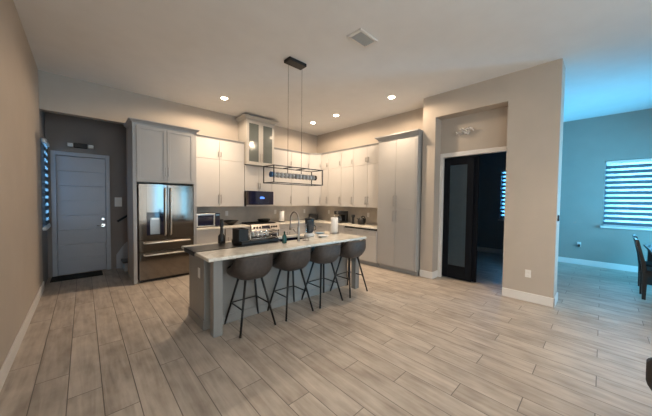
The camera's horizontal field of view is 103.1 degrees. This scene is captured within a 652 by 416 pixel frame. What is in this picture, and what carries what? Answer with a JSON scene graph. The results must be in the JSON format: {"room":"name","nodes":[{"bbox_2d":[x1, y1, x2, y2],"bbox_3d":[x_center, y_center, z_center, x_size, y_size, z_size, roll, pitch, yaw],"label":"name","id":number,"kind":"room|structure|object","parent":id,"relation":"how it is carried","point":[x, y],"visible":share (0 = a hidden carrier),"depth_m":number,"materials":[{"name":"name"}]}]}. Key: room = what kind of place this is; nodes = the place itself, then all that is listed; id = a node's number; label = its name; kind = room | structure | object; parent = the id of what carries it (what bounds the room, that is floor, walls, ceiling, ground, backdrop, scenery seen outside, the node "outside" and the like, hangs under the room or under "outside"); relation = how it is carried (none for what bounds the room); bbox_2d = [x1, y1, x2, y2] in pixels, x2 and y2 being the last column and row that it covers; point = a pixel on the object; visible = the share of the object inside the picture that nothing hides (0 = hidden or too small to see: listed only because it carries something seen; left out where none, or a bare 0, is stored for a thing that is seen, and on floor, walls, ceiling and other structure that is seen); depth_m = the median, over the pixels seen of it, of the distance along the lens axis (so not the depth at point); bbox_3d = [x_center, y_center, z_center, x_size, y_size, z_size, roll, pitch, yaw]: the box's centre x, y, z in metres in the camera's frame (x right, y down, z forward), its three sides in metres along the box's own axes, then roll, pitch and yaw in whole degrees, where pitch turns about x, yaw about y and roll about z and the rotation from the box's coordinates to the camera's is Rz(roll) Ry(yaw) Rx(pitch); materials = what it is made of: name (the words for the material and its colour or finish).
{"room":"open-plan kitchen","nodes":[
{"label":"open-plan kitchen","id":0,"kind":"room"},
{"bbox_2d":[0,0,47,368],"bbox_3d":[-1.295,-0.290,0.523,0.150,3.580,11.750,-1,2,-43],"label":"wall","id":1,"kind":"structure","parent":0,"point":[21,261],"depth_m":2.81,"materials":[{"name":"paint"}]},
{"bbox_2d":[0,281,44,391],"bbox_3d":[-0.963,1.443,0.322,0.016,0.135,10.900,-1,2,-43],"label":"baseboard","id":2,"kind":"structure","parent":1,"relation":"attached to","point":[5,368],"depth_m":2.58,"materials":[{"name":"white wood"}]},
{"bbox_2d":[41,138,49,226],"bbox_3d":[-4.959,-0.435,4.597,0.060,1.493,0.586,-1,2,-43],"label":"zebra blind","id":3,"kind":"object","parent":1,"relation":"attached to","point":[45,142],"visible":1,"depth_m":4.54,"materials":[{"name":"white fabric"}]},
{"bbox_2d":[45,112,127,277],"bbox_3d":[-4.224,-0.489,5.927,3.260,3.580,0.150,-1,2,-43],"label":"wall","id":4,"kind":"structure","parent":0,"point":[107,138],"depth_m":5.37,"materials":[{"name":"paint"}]},
{"bbox_2d":[50,150,110,276],"bbox_3d":[-4.939,0.109,5.252,0.860,2.410,0.194,-1,2,-43],"label":"door","id":5,"kind":"structure","parent":4,"relation":"in","point":[80,182],"depth_m":5.20,"materials":[{"name":"white wood"}]},
{"bbox_2d":[67,143,93,148],"bbox_3d":[-4.868,-1.232,5.136,0.380,0.090,0.080,-1,2,-43],"label":"emergency light","id":6,"kind":"object","parent":4,"relation":"attached to","point":[76,145],"visible":1,"depth_m":5.11,"materials":[{"name":"black plastic"}]},
{"bbox_2d":[115,197,121,206],"bbox_3d":[-4.482,-0.131,5.587,0.120,0.200,0.012,-1,2,-43],"label":"switch plate","id":7,"kind":"object","parent":4,"relation":"attached to","point":[118,200],"visible":1,"depth_m":5.58,"materials":[{"name":"white plastic"}]},
{"bbox_2d":[38,70,316,274],"bbox_3d":[-2.486,-0.484,6.389,6.130,3.580,0.150,-1,2,-43],"label":"wall","id":8,"kind":"structure","parent":0,"point":[58,94],"depth_m":5.05,"materials":[{"name":"paint"}]},
{"bbox_2d":[196,134,244,206],"bbox_3d":[-2.498,-0.809,5.975,1.154,1.545,0.398,-1,2,-43],"label":"upper cabinet","id":9,"kind":"object","parent":8,"relation":"attached to","point":[219,161],"visible":0.89,"depth_m":5.84,"materials":[{"name":"paint"}]},
{"bbox_2d":[197,206,315,223],"bbox_3d":[-1.698,0.157,7.043,3.778,0.445,0.012,-1,2,-43],"label":"backsplash","id":10,"kind":"structure","parent":8,"relation":"attached to","point":[241,213],"depth_m":6.91,"materials":[{"name":"tile"}]},
{"bbox_2d":[235,114,277,166],"bbox_3d":[-1.747,-1.637,6.561,0.915,1.160,0.520,-1,2,-43],"label":"upper cabinet","id":11,"kind":"object","parent":8,"relation":"attached to","point":[257,133],"visible":0.96,"depth_m":6.37,"materials":[{"name":"paint"}]},
{"bbox_2d":[244,165,271,191],"bbox_3d":[-1.800,-0.742,6.632,0.748,0.625,0.398,-1,2,-43],"label":"upper cabinet","id":12,"kind":"object","parent":8,"relation":"attached to","point":[253,175],"visible":0.88,"depth_m":6.47,"materials":[{"name":"paint"}]},
{"bbox_2d":[244,191,272,205],"bbox_3d":[-1.784,-0.236,6.628,0.735,0.375,0.456,-1,2,-43],"label":"microwave","id":13,"kind":"object","parent":12,"relation":"attached to","point":[251,198],"visible":0.94,"depth_m":6.42,"materials":[{"name":"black metal"}]},
{"bbox_2d":[271,147,308,205],"bbox_3d":[-1.065,-0.835,7.316,1.250,1.545,0.398,-1,2,-43],"label":"upper cabinet","id":14,"kind":"object","parent":8,"relation":"attached to","point":[283,195],"visible":0.81,"depth_m":7.17,"materials":[{"name":"paint"}]},
{"bbox_2d":[0,251,651,415],"bbox_3d":[2.193,1.496,3.862,9.860,0.120,12.150,-1,2,-43],"label":"floor","id":15,"kind":"structure","parent":0,"point":[107,344],"depth_m":2.62,"materials":[{"name":"brown wood"}]},
{"bbox_2d":[50,270,102,282],"bbox_3d":[-4.803,1.317,5.014,0.720,0.014,0.400,-1,2,-43],"label":"doormat","id":16,"kind":"object","parent":15,"relation":"on","point":[94,273],"visible":1,"depth_m":4.96,"materials":[{"name":"black fabric"}]},
{"bbox_2d":[116,215,127,270],"bbox_3d":[-3.680,0.219,6.076,1.920,2.168,0.413,-1,2,-43],"label":"staircase","id":17,"kind":"structure","parent":15,"relation":"on","point":[122,255],"depth_m":5.63,"materials":[{"name":"black metal"}]},
{"bbox_2d":[124,117,199,283],"bbox_3d":[-3.205,-0.118,5.108,1.150,2.910,0.729,-1,2,-43],"label":"tall cabinet","id":18,"kind":"object","parent":15,"relation":"on","point":[158,153],"visible":0.98,"depth_m":4.78,"materials":[{"name":"paint"}]},
{"bbox_2d":[137,184,193,282],"bbox_3d":[-3.194,0.445,5.122,0.904,1.785,0.708,-1,2,-43],"label":"refrigerator","id":19,"kind":"object","parent":15,"relation":"on","point":[165,216],"visible":0.84,"depth_m":4.86,"materials":[{"name":"silver metal"}]},
{"bbox_2d":[197,228,224,243],"bbox_3d":[-2.643,0.885,5.741,0.598,0.880,0.653,-1,2,-43],"label":"base cabinet","id":20,"kind":"object","parent":15,"relation":"on","point":[211,235],"visible":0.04,"depth_m":5.48,"materials":[{"name":"paint"}]},
{"bbox_2d":[197,223,249,229],"bbox_3d":[-2.433,0.423,5.932,1.190,0.035,0.635,-1,2,-43],"label":"countertop","id":21,"kind":"structure","parent":20,"relation":"on","point":[237,225],"depth_m":5.78,"materials":[{"name":"stone"}]},
{"bbox_2d":[197,212,219,227],"bbox_3d":[-2.655,0.260,5.713,0.490,0.300,0.410,-1,2,-43],"label":"countertop microwave","id":22,"kind":"object","parent":21,"relation":"on","point":[208,219],"visible":0.81,"depth_m":5.58,"materials":[{"name":"silver plastic"}]},
{"bbox_2d":[224,220,238,224],"bbox_3d":[-2.260,0.348,6.149,0.370,0.105,0.314,-1,2,-43],"label":"fruit bowl","id":23,"kind":"object","parent":21,"relation":"on","point":[229,222],"visible":0.91,"depth_m":6.09,"materials":[{"name":"black metal"}]},
{"bbox_2d":[225,227,249,240],"bbox_3d":[-2.209,0.877,6.148,0.578,0.880,0.653,-1,2,-43],"label":"base cabinet","id":24,"kind":"object","parent":15,"relation":"on","point":[228,231],"visible":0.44,"depth_m":5.79,"materials":[{"name":"paint"}]},
{"bbox_2d":[224,253,275,337],"bbox_3d":[-0.923,0.984,3.150,0.490,0.885,0.480,-1,2,-43],"label":"bar stool","id":25,"kind":"object","parent":15,"relation":"on","point":[243,268],"visible":0.99,"depth_m":2.97,"materials":[{"name":"leather"}]},
{"bbox_2d":[240,221,279,236],"bbox_3d":[-1.676,0.827,6.573,0.765,0.925,0.717,-1,2,-43],"label":"range","id":26,"kind":"object","parent":15,"relation":"on","point":[257,225],"visible":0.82,"depth_m":6.40,"materials":[{"name":"silver metal"}]},
{"bbox_2d":[258,218,269,221],"bbox_3d":[-1.626,0.320,6.795,0.350,0.075,0.280,-1,2,-43],"label":"roasting pan","id":27,"kind":"object","parent":26,"relation":"on","point":[261,219],"visible":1,"depth_m":6.69,"materials":[{"name":"black metal"}]},
{"bbox_2d":[188,240,359,337],"bbox_3d":[-0.628,0.960,3.975,2.512,0.883,0.862,-1,2,-43],"label":"kitchen island","id":28,"kind":"object","parent":15,"relation":"on","point":[211,289],"visible":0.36,"depth_m":3.32,"materials":[{"name":"paint"}]},
{"bbox_2d":[182,231,366,261],"bbox_3d":[-0.593,0.505,3.879,2.580,0.031,1.000,-1,2,-43],"label":"island countertop","id":29,"kind":"structure","parent":28,"relation":"on","point":[238,252],"depth_m":3.39,"materials":[{"name":"stone"}]},
{"bbox_2d":[218,219,225,242],"bbox_3d":[-1.455,0.320,3.612,0.100,0.335,0.098,-1,2,-43],"label":"bottle","id":30,"kind":"object","parent":29,"relation":"on","point":[221,237],"visible":0.95,"depth_m":3.58,"materials":[{"name":"black glass"}]},
{"bbox_2d":[184,241,281,255],"bbox_3d":[-1.204,0.513,3.499,1.192,0.051,0.400,-1,2,-43],"label":"drying mat","id":31,"kind":"object","parent":29,"relation":"on","point":[191,250],"visible":0.84,"depth_m":3.25,"materials":[{"name":"rubber"}]},
{"bbox_2d":[232,228,278,245],"bbox_3d":[-1.008,0.379,3.676,0.580,0.210,0.320,-1,2,-43],"label":"dish rack","id":32,"kind":"object","parent":31,"relation":"on","point":[240,236],"visible":0.95,"depth_m":3.52,"materials":[{"name":"black plastic"}]},
{"bbox_2d":[232,236,278,245],"bbox_3d":[-1.002,0.459,3.686,0.560,0.050,0.320,-1,2,-43],"label":"drip tray","id":33,"kind":"object","parent":32,"relation":"on","point":[260,239],"depth_m":3.57,"materials":[{"name":"black plastic"}]},
{"bbox_2d":[282,231,286,242],"bbox_3d":[-0.585,0.411,3.649,0.072,0.170,0.050,-1,2,-43],"label":"soap bottle","id":34,"kind":"object","parent":29,"relation":"on","point":[284,237],"visible":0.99,"depth_m":3.63,"materials":[{"name":"green plastic"}]},
{"bbox_2d":[279,237,303,240],"bbox_3d":[-0.622,0.615,4.102,0.700,0.204,0.420,-1,2,-43],"label":"sink","id":35,"kind":"object","parent":29,"relation":"in","point":[293,238],"visible":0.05,"depth_m":4.39,"materials":[{"name":"black metal"}]},
{"bbox_2d":[289,211,299,240],"bbox_3d":[-0.505,0.269,3.898,0.132,0.441,0.256,-1,2,-43],"label":"kitchen faucet","id":36,"kind":"object","parent":29,"relation":"on","point":[290,224],"visible":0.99,"depth_m":3.85,"materials":[{"name":"silver metal"}]},
{"bbox_2d":[304,217,315,236],"bbox_3d":[-0.277,0.315,4.358,0.190,0.325,0.190,1,2,15],"label":"blender","id":37,"kind":"object","parent":29,"relation":"on","point":[309,222],"visible":0.95,"depth_m":4.29,"materials":[{"name":"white plastic"}]},
{"bbox_2d":[305,220,313,232],"bbox_3d":[-0.277,0.305,4.357,0.160,0.221,0.160,-1,2,-43],"label":"jar","id":38,"kind":"object","parent":37,"relation":"on","point":[309,224],"depth_m":4.29,"materials":[{"name":"clear glass"}]},
{"bbox_2d":[330,215,338,233],"bbox_3d":[0.153,0.304,4.761,0.170,0.332,0.170,-1,2,-43],"label":"paper towel roll","id":39,"kind":"object","parent":29,"relation":"on","point":[334,220],"visible":1,"depth_m":4.70,"materials":[{"name":"white paper"}]},
{"bbox_2d":[279,224,296,235],"bbox_3d":[-1.208,0.859,7.083,0.598,0.880,0.653,-1,2,-43],"label":"base cabinet","id":40,"kind":"object","parent":15,"relation":"on","point":[285,227],"visible":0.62,"depth_m":6.84,"materials":[{"name":"paint"}]},
{"bbox_2d":[267,247,313,320],"bbox_3d":[-0.485,0.977,3.553,0.490,0.885,0.480,-1,2,-44],"label":"bar stool","id":41,"kind":"object","parent":15,"relation":"on","point":[293,260],"visible":0.96,"depth_m":3.37,"materials":[{"name":"black metal"}]},
{"bbox_2d":[297,223,313,233],"bbox_3d":[-0.542,0.847,7.707,1.213,0.880,0.653,-1,2,-43],"label":"base cabinet","id":42,"kind":"object","parent":15,"relation":"on","point":[301,225],"visible":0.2,"depth_m":7.18,"materials":[{"name":"paint"}]},
{"bbox_2d":[301,243,342,308],"bbox_3d":[-0.055,0.969,3.949,0.490,0.885,0.480,-1,2,-42],"label":"bar stool","id":43,"kind":"object","parent":15,"relation":"on","point":[326,254],"visible":0.81,"depth_m":3.76,"materials":[{"name":"black metal"}]},
{"bbox_2d":[314,223,344,233],"bbox_3d":[0.256,0.870,7.258,0.663,0.880,1.198,-1,2,-43],"label":"base cabinet","id":44,"kind":"object","parent":15,"relation":"on","point":[320,227],"visible":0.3,"depth_m":7.11,"materials":[{"name":"paint"}]},
{"bbox_2d":[272,219,376,228],"bbox_3d":[-0.025,0.426,6.700,1.826,0.035,2.806,-1,2,-43],"label":"countertop","id":45,"kind":"structure","parent":44,"relation":"on","point":[370,226],"depth_m":6.86,"materials":[{"name":"stone"}]},
{"bbox_2d":[279,210,284,221],"bbox_3d":[-1.218,0.216,7.118,0.170,0.332,0.170,-1,2,-43],"label":"paper towel roll","id":46,"kind":"object","parent":45,"relation":"on","point":[281,213],"visible":0.99,"depth_m":7.06,"materials":[{"name":"white paper"}]},
{"bbox_2d":[309,214,317,219],"bbox_3d":[-0.374,0.271,7.984,0.300,0.187,0.180,1,2,2],"label":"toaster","id":47,"kind":"object","parent":45,"relation":"on","point":[315,216],"visible":0.77,"depth_m":7.89,"materials":[{"name":"black plastic"}]},
{"bbox_2d":[334,210,347,222],"bbox_3d":[0.399,0.237,7.112,0.327,0.325,0.270,-1,2,-43],"label":"coffee maker","id":48,"kind":"object","parent":45,"relation":"on","point":[343,215],"visible":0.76,"depth_m":7.05,"materials":[{"name":"black plastic"}]},
{"bbox_2d":[357,216,365,224],"bbox_3d":[0.908,0.305,6.647,0.224,0.229,0.201,1,2,6],"label":"electric kettle","id":49,"kind":"object","parent":45,"relation":"on","point":[361,221],"visible":0.99,"depth_m":6.57,"materials":[{"name":"black plastic"}]},
{"bbox_2d":[330,239,367,297],"bbox_3d":[0.390,0.962,4.352,0.490,0.885,0.480,-1,2,-45],"label":"bar stool","id":50,"kind":"object","parent":15,"relation":"on","point":[350,249],"visible":0.8,"depth_m":4.15,"materials":[{"name":"black metal"}]},
{"bbox_2d":[344,226,378,266],"bbox_3d":[1.011,0.903,6.452,0.663,0.880,1.000,-1,2,-43],"label":"base cabinet","id":51,"kind":"object","parent":15,"relation":"on","point":[369,257],"visible":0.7,"depth_m":6.06,"materials":[{"name":"paint"}]},
{"bbox_2d":[374,129,422,275],"bbox_3d":[1.675,-0.103,5.724,0.660,2.950,1.048,-1,2,-43],"label":"pantry cabinet","id":52,"kind":"object","parent":15,"relation":"on","point":[400,154],"visible":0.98,"depth_m":5.45,"materials":[{"name":"paint"}]},
{"bbox_2d":[632,234,651,285],"bbox_3d":[5.786,0.979,4.549,0.420,0.950,0.535,-1,2,-43],"label":"dining chair","id":53,"kind":"object","parent":15,"relation":"on","point":[648,263],"visible":0.15,"depth_m":4.79,"materials":[{"name":"brown wood"}]},
{"bbox_2d":[633,237,651,299],"bbox_3d":[5.313,0.987,4.133,0.420,0.950,0.535,-1,2,-43],"label":"dining chair","id":54,"kind":"object","parent":15,"relation":"on","point":[645,271],"visible":1,"depth_m":4.13,"materials":[{"name":"black wood"}]},
{"bbox_2d":[643,244,651,284],"bbox_3d":[5.819,1.095,4.040,1.750,0.750,1.000,-1,2,-43],"label":"dining table","id":55,"kind":"object","parent":15,"relation":"on","point":[648,247],"visible":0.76,"depth_m":4.85,"materials":[{"name":"brown wood"}]},
{"bbox_2d":[646,357,651,390],"bbox_3d":[2.200,1.106,1.358,0.600,0.822,0.580,1,2,11],"label":"tub chair","id":56,"kind":"object","parent":15,"relation":"on","point":[649,360],"visible":1,"depth_m":1.57,"materials":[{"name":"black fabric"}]},
{"bbox_2d":[13,0,651,135],"bbox_3d":[2.234,-2.202,3.748,9.860,0.120,12.150,-1,2,-43],"label":"ceiling","id":57,"kind":"structure","parent":0,"point":[195,53],"depth_m":3.53,"materials":[{"name":"paint"}]},
{"bbox_2d":[263,164,322,185],"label":"pendant light","id":58,"kind":"object","parent":57,"relation":"hanging from","point":[273,174],"depth_m":3.86,"materials":[{"name":"black metal"}]},
{"bbox_2d":[284,56,306,80],"label":"ceiling canopy","id":59,"kind":"object","parent":57,"relation":"hanging from","point":[294,62],"depth_m":3.81,"materials":[{"name":"black metal"}]},
{"bbox_2d":[347,28,377,47],"bbox_3d":[0.466,-2.135,3.268,0.350,0.025,0.217,-1,2,-43],"label":"ceiling vent","id":60,"kind":"object","parent":57,"relation":"in","point":[360,36],"visible":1,"depth_m":3.25,"materials":[{"name":"white metal"}]},
{"bbox_2d":[317,108,422,152],"bbox_3d":[1.043,-0.464,6.994,0.150,3.580,3.790,-1,2,-43],"label":"wall","id":61,"kind":"structure","parent":0,"point":[365,133],"depth_m":6.78,"materials":[{"name":"paint"}]},
{"bbox_2d":[309,153,321,205],"bbox_3d":[-0.311,-0.844,7.870,0.614,1.545,0.633,-1,2,-43],"label":"upper cabinet","id":62,"kind":"object","parent":61,"relation":"attached to","point":[314,158],"visible":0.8,"depth_m":7.61,"materials":[{"name":"paint"}]},
{"bbox_2d":[321,152,328,205],"bbox_3d":[0.077,-0.831,7.604,0.398,1.545,0.302,-1,2,-43],"label":"upper cabinet","id":63,"kind":"object","parent":61,"relation":"attached to","point":[325,156],"visible":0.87,"depth_m":7.49,"materials":[{"name":"paint"}]},
{"bbox_2d":[328,150,341,206],"bbox_3d":[0.354,-0.819,7.308,0.398,1.545,0.506,-1,2,-43],"label":"upper cabinet","id":64,"kind":"object","parent":61,"relation":"attached to","point":[335,157],"visible":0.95,"depth_m":7.19,"materials":[{"name":"paint"}]},
{"bbox_2d":[316,206,377,224],"bbox_3d":[0.646,0.174,7.312,0.012,0.445,2.798,-1,2,-43],"label":"backsplash","id":65,"kind":"structure","parent":61,"relation":"attached to","point":[322,211],"depth_m":7.23,"materials":[{"name":"tile"}]},
{"bbox_2d":[341,147,353,206],"bbox_3d":[0.678,-0.805,6.962,0.398,1.545,0.438,-1,2,-43],"label":"upper cabinet","id":66,"kind":"object","parent":61,"relation":"attached to","point":[347,163],"visible":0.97,"depth_m":6.84,"materials":[{"name":"paint"}]},
{"bbox_2d":[353,142,378,207],"bbox_3d":[1.143,-0.784,6.465,0.398,1.545,0.919,-1,2,-43],"label":"upper cabinet","id":67,"kind":"object","parent":61,"relation":"attached to","point":[365,189],"visible":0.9,"depth_m":6.39,"materials":[{"name":"paint"}]},
{"bbox_2d":[420,58,564,297],"bbox_3d":[2.866,-0.373,4.696,0.630,3.580,2.060,-1,2,-43],"label":"wall partition","id":68,"kind":"structure","parent":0,"point":[522,111],"depth_m":4.08,"materials":[{"name":"paint"}]},
{"bbox_2d":[419,270,437,278],"bbox_3d":[2.095,1.324,5.270,0.276,0.135,0.271,-1,2,-43],"label":"baseboard","id":69,"kind":"structure","parent":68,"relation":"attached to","point":[431,275],"depth_m":5.17,"materials":[{"name":"white wood"}]},
{"bbox_2d":[442,156,479,281],"bbox_3d":[2.608,0.206,5.044,0.085,2.365,0.615,-1,2,-43],"label":"door","id":70,"kind":"structure","parent":68,"relation":"in","point":[461,174],"depth_m":5.00,"materials":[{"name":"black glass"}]},
{"bbox_2d":[456,127,473,134],"bbox_3d":[2.585,-1.430,4.828,0.093,0.152,0.319,-1,2,-43],"label":"wall light","id":71,"kind":"object","parent":68,"relation":"attached to","point":[465,131],"visible":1,"depth_m":4.82,"materials":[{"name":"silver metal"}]},
{"bbox_2d":[438,146,506,276],"bbox_3d":[2.732,0.173,4.853,0.165,2.475,1.164,-1,2,-43],"label":"trim","id":72,"kind":"structure","parent":68,"relation":"attached to","point":[504,148],"depth_m":5.18,"materials":[{"name":"white wood"}]},
{"bbox_2d":[525,269,530,277],"bbox_3d":[3.113,1.012,3.990,0.009,0.116,0.072,-1,2,-43],"label":"wall outlet","id":73,"kind":"object","parent":68,"relation":"attached to","point":[527,272],"visible":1,"depth_m":3.98,"materials":[{"name":"white plastic"}]},
{"bbox_2d":[502,287,557,307],"bbox_3d":[3.249,1.371,4.139,0.416,0.135,0.651,-1,2,-43],"label":"baseboard","id":74,"kind":"structure","parent":68,"relation":"attached to","point":[538,299],"depth_m":3.97,"materials":[{"name":"white wood"}]},
{"bbox_2d":[445,108,651,265],"bbox_3d":[6.809,-0.368,5.948,0.180,3.580,8.600,-1,2,-43],"label":"wall","id":75,"kind":"structure","parent":0,"point":[588,143],"depth_m":6.29,"materials":[{"name":"paint"}]},
{"bbox_2d":[477,246,502,253],"bbox_3d":[4.867,1.273,7.912,0.016,0.135,2.980,-1,2,-43],"label":"baseboard","id":76,"kind":"structure","parent":75,"relation":"attached to","point":[483,249],"depth_m":7.80,"materials":[{"name":"wood"}]},
{"bbox_2d":[498,172,504,220],"bbox_3d":[5.468,-0.363,7.338,0.220,1.505,0.940,-1,2,-43],"label":"window","id":77,"kind":"structure","parent":75,"relation":"in","point":[502,172],"depth_m":7.67,"materials":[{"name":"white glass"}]},
{"bbox_2d":[501,170,505,218],"bbox_3d":[5.468,-0.390,7.337,0.060,1.443,0.836,-1,2,-43],"label":"zebra blind","id":78,"kind":"object","parent":77,"relation":"attached to","point":[504,174],"visible":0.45,"depth_m":7.61,"materials":[{"name":"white fabric"}]},
{"bbox_2d":[558,257,637,272],"bbox_3d":[7.812,1.402,4.767,0.016,0.135,5.400,-1,2,-43],"label":"baseboard","id":79,"kind":"structure","parent":75,"relation":"attached to","point":[560,259],"depth_m":6.15,"materials":[{"name":"white wood"}]},
{"bbox_2d":[600,161,651,230],"bbox_3d":[7.200,-0.292,5.488,0.220,1.575,1.870,-1,2,-43],"label":"window","id":80,"kind":"structure","parent":75,"relation":"in","point":[604,205],"depth_m":6.03,"materials":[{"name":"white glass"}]},
{"bbox_2d":[603,158,651,227],"bbox_3d":[7.200,-0.319,5.487,0.060,1.513,1.766,-1,2,-43],"label":"zebra blind","id":81,"kind":"object","parent":80,"relation":"attached to","point":[644,225],"visible":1,"depth_m":5.86,"materials":[{"name":"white fabric"}]},
{"label":"outside","id":82,"kind":"structure","parent":0,"visible":0},
{"bbox_2d":[503,163,619,221],"bbox_3d":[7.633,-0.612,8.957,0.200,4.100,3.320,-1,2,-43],"label":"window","id":83,"kind":"structure","parent":82,"point":[618,169],"depth_m":7.78,"materials":[{"name":"paint"}]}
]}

